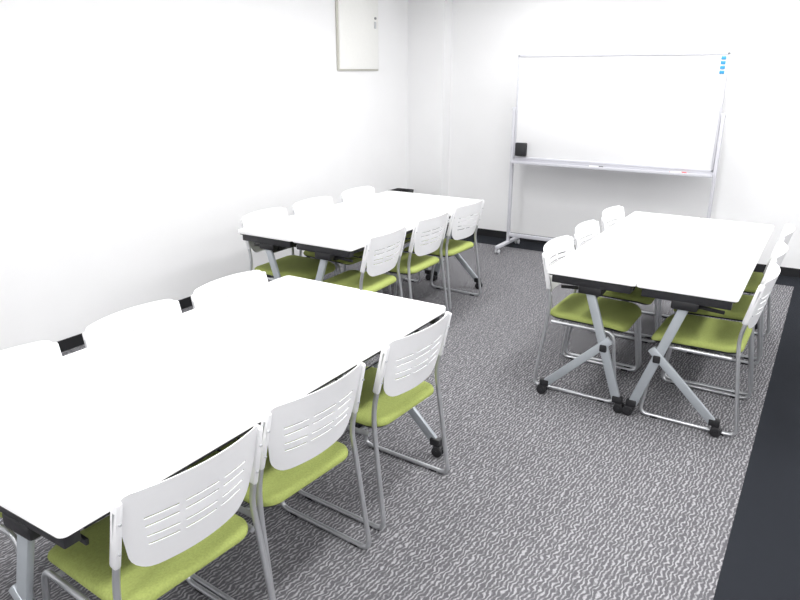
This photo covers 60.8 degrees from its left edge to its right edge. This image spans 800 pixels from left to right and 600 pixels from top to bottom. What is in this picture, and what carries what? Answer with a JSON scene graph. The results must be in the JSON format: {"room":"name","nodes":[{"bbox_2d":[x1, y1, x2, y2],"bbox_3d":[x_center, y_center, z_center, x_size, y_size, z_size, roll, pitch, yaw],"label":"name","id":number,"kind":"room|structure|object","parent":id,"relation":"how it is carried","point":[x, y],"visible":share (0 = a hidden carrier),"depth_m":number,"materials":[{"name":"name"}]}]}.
{"room":"meeting room","nodes":[
{"label":"meeting room","id":0,"kind":"room"},
{"bbox_2d":[0,0,407,350],"bbox_3d":[-2.050,-0.934,4.147,0.100,2.700,8.400,11,22,30],"label":"wall","id":1,"kind":"structure","parent":0,"point":[138,138],"depth_m":4.70,"materials":[{"name":"paint"}]},
{"bbox_2d":[57,257,319,351],"bbox_3d":[-2.047,0.246,4.440,0.008,0.075,8.040,11,22,30],"label":"baseboard","id":2,"kind":"structure","parent":1,"relation":"attached to","point":[66,344],"depth_m":4.38,"materials":[{"name":"black plastic"}]},
{"bbox_2d":[335,0,378,70],"bbox_3d":[-0.381,-2.540,6.284,0.042,0.810,0.650,11,22,30],"label":"electrical panel","id":3,"kind":"object","parent":1,"relation":"attached to","point":[356,20],"visible":1,"depth_m":6.27,"materials":[{"name":"paint"}]},
{"bbox_2d":[0,232,799,599],"bbox_3d":[0.422,0.789,3.095,5.730,0.100,8.200,11,22,30],"label":"floor","id":4,"kind":"structure","parent":0,"point":[553,494],"depth_m":2.93,"materials":[{"name":"grey carpet"}]},
{"bbox_2d":[0,340,61,599],"bbox_3d":[-1.168,0.599,2.269,0.509,0.784,0.491,11,22,30],"label":"chair","id":5,"kind":"object","parent":4,"relation":"on","point":[13,360],"visible":0.2,"depth_m":2.36,"materials":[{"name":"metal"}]},
{"bbox_2d":[41,424,275,599],"bbox_3d":[-0.676,0.715,1.923,0.509,0.784,0.491,13,22,34],"label":"chair","id":6,"kind":"object","parent":4,"relation":"on","point":[152,539],"visible":0.98,"depth_m":1.75,"materials":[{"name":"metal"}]},
{"bbox_2d":[82,299,260,425],"bbox_3d":[-0.877,0.451,2.711,0.509,0.784,0.491,11,21,29],"label":"chair","id":7,"kind":"object","parent":4,"relation":"on","point":[117,324],"visible":0.17,"depth_m":2.72,"materials":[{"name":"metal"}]},
{"bbox_2d":[0,276,359,450],"bbox_3d":[-0.853,0.494,2.682,0.470,0.720,1.800,11,22,30],"label":"table","id":8,"kind":"object","parent":4,"relation":"on","point":[38,399],"visible":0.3,"depth_m":2.44,"materials":[{"name":"laminate"}]},
{"bbox_2d":[0,290,445,599],"bbox_3d":[-0.458,0.573,2.448,0.470,0.720,1.800,11,22,30],"label":"table","id":9,"kind":"object","parent":4,"relation":"on","point":[60,481],"visible":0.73,"depth_m":1.99,"materials":[{"name":"laminate"}]},
{"bbox_2d":[191,270,345,434],"bbox_3d":[-0.603,0.312,3.127,0.509,0.784,0.491,12,22,31],"label":"chair","id":10,"kind":"object","parent":4,"relation":"on","point":[213,291],"visible":0.28,"depth_m":3.15,"materials":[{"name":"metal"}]},
{"bbox_2d":[187,362,371,599],"bbox_3d":[-0.417,0.581,2.325,0.509,0.784,0.491,13,22,34],"label":"chair","id":11,"kind":"object","parent":4,"relation":"on","point":[292,457],"visible":0.86,"depth_m":2.14,"materials":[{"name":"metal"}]},
{"bbox_2d":[241,207,336,280],"bbox_3d":[-0.743,-0.197,4.650,0.509,0.784,0.491,10,21,28],"label":"chair","id":12,"kind":"object","parent":4,"relation":"on","point":[291,265],"visible":0.41,"depth_m":4.60,"materials":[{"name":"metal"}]},
{"bbox_2d":[238,191,433,279],"bbox_3d":[-0.386,-0.318,5.109,0.470,0.720,1.800,11,22,30],"label":"table","id":13,"kind":"object","parent":4,"relation":"on","point":[273,236],"visible":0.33,"depth_m":4.67,"materials":[{"name":"laminate"}]},
{"bbox_2d":[292,196,382,293],"bbox_3d":[-0.472,-0.335,5.061,0.509,0.784,0.491,11,22,30],"label":"chair","id":14,"kind":"object","parent":4,"relation":"on","point":[310,204],"visible":0.33,"depth_m":4.99,"materials":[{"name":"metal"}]},
{"bbox_2d":[323,226,406,363],"bbox_3d":[-0.253,-0.075,4.284,0.509,0.784,0.491,10,21,28],"label":"chair","id":15,"kind":"object","parent":4,"relation":"on","point":[373,280],"visible":0.74,"depth_m":4.14,"materials":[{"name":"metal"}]},
{"bbox_2d":[298,311,451,529],"bbox_3d":[-0.096,0.423,2.795,0.509,0.784,0.491,13,22,33],"label":"chair","id":16,"kind":"object","parent":4,"relation":"on","point":[387,394],"visible":0.88,"depth_m":2.61,"materials":[{"name":"green fabric"},{"name":"white plastic"},{"name":"satin steel"}]},
{"bbox_2d":[341,186,420,294],"bbox_3d":[-0.165,-0.491,5.527,0.509,0.784,0.491,11,21,29],"label":"chair","id":17,"kind":"object","parent":4,"relation":"on","point":[355,193],"visible":0.23,"depth_m":5.55,"materials":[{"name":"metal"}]},
{"bbox_2d":[292,195,483,288],"bbox_3d":[0.009,-0.239,4.875,0.470,0.720,1.800,11,22,30],"label":"table","id":18,"kind":"object","parent":4,"relation":"on","point":[339,241],"visible":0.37,"depth_m":4.44,"materials":[{"name":"laminate"}]},
{"bbox_2d":[388,188,413,192],"bbox_3d":[0.008,-0.917,7.248,0.210,0.500,0.231,11,22,30],"label":"waste bin","id":19,"kind":"object","parent":4,"relation":"on","point":[396,189],"visible":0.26,"depth_m":7.26,"materials":[{"name":"black plastic"}]},
{"bbox_2d":[365,211,449,334],"bbox_3d":[0.043,-0.225,4.733,0.509,0.784,0.491,11,22,30],"label":"chair","id":20,"kind":"object","parent":4,"relation":"on","point":[410,263],"visible":0.74,"depth_m":4.54,"materials":[{"name":"green fabric"},{"name":"white plastic"},{"name":"satin steel"}]},
{"bbox_2d":[398,199,483,311],"bbox_3d":[0.329,-0.370,5.166,0.509,0.784,0.491,12,22,32],"label":"chair","id":21,"kind":"object","parent":4,"relation":"on","point":[451,247],"visible":0.85,"depth_m":4.97,"materials":[{"name":"green fabric"},{"name":"white plastic"},{"name":"satin steel"}]},
{"bbox_2d":[533,235,641,402],"bbox_3d":[1.056,0.080,3.820,0.509,0.784,0.491,11,22,30],"label":"chair","id":22,"kind":"object","parent":4,"relation":"on","point":[617,315],"visible":0.76,"depth_m":3.76,"materials":[{"name":"green fabric"},{"name":"white plastic"},{"name":"satin steel"}]},
{"bbox_2d":[564,220,657,368],"bbox_3d":[1.331,-0.059,4.237,0.509,0.784,0.491,11,21,29],"label":"chair","id":23,"kind":"object","parent":4,"relation":"on","point":[583,229],"visible":0.38,"depth_m":4.17,"materials":[{"name":"green fabric"},{"name":"white plastic"},{"name":"satin steel"}]},
{"bbox_2d":[495,52,730,253],"bbox_3d":[1.842,-1.228,6.085,1.843,1.828,0.540,11,22,30],"label":"whiteboard","id":24,"kind":"object","parent":4,"relation":"on","point":[652,113],"visible":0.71,"depth_m":5.89,"materials":[{"name":"plastic"}]},
{"bbox_2d":[515,142,526,156],"bbox_3d":[1.144,-1.422,6.439,0.110,0.124,0.042,11,22,30],"label":"eraser","id":25,"kind":"object","parent":24,"relation":"attached to","point":[520,148],"visible":1,"depth_m":6.42,"materials":[{"name":"black plastic"}]},
{"bbox_2d":[536,211,700,412],"bbox_3d":[1.416,-0.026,4.237,0.470,0.720,1.800,11,22,30],"label":"table","id":26,"kind":"object","parent":4,"relation":"on","point":[615,260],"visible":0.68,"depth_m":3.64,"materials":[{"name":"laminate"}]},
{"bbox_2d":[599,206,675,338],"bbox_3d":[1.634,-0.213,4.697,0.509,0.784,0.491,12,22,31],"label":"chair","id":27,"kind":"object","parent":4,"relation":"on","point":[615,212],"visible":0.22,"depth_m":4.75,"materials":[{"name":"green fabric"},{"name":"white plastic"},{"name":"satin steel"}]},
{"bbox_2d":[622,218,773,436],"bbox_3d":[1.811,0.052,4.003,0.470,0.720,1.800,11,22,30],"label":"table","id":28,"kind":"object","parent":4,"relation":"on","point":[712,265],"visible":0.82,"depth_m":3.42,"materials":[{"name":"laminate"}]},
{"bbox_2d":[639,263,779,435],"bbox_3d":[1.575,0.199,3.467,0.509,0.784,0.491,12,22,31],"label":"chair","id":29,"kind":"object","parent":4,"relation":"on","point":[722,336],"visible":0.88,"depth_m":3.36,"materials":[{"name":"green fabric"},{"name":"white plastic"},{"name":"satin steel"}]},
{"bbox_2d":[664,242,787,394],"bbox_3d":[1.852,0.058,3.886,0.509,0.784,0.491,11,21,29],"label":"chair","id":30,"kind":"object","parent":4,"relation":"on","point":[739,309],"visible":0.37,"depth_m":3.78,"materials":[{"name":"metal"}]},
{"bbox_2d":[689,224,794,359],"bbox_3d":[2.153,-0.095,4.344,0.509,0.784,0.491,11,22,30],"label":"chair","id":31,"kind":"object","parent":4,"relation":"on","point":[755,279],"visible":0.22,"depth_m":4.22,"materials":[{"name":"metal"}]},
{"bbox_2d":[407,0,452,195],"bbox_3d":[0.305,-2.019,7.231,0.430,2.600,0.160,11,22,30],"label":"wall column","id":32,"kind":"structure","parent":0,"point":[429,21],"depth_m":7.11,"materials":[{"name":"paint"}]},
{"bbox_2d":[448,0,799,268],"bbox_3d":[2.621,-1.561,6.020,5.730,2.700,0.100,11,22,30],"label":"wall","id":33,"kind":"structure","parent":0,"point":[758,178],"depth_m":6.22,"materials":[{"name":"paint"}]},
{"bbox_2d":[448,224,799,277],"bbox_3d":[2.778,-0.359,6.251,5.292,0.075,0.008,11,22,30],"label":"baseboard","id":34,"kind":"structure","parent":33,"relation":"attached to","point":[785,271],"depth_m":7.04,"materials":[{"name":"black plastic"}]}
]}

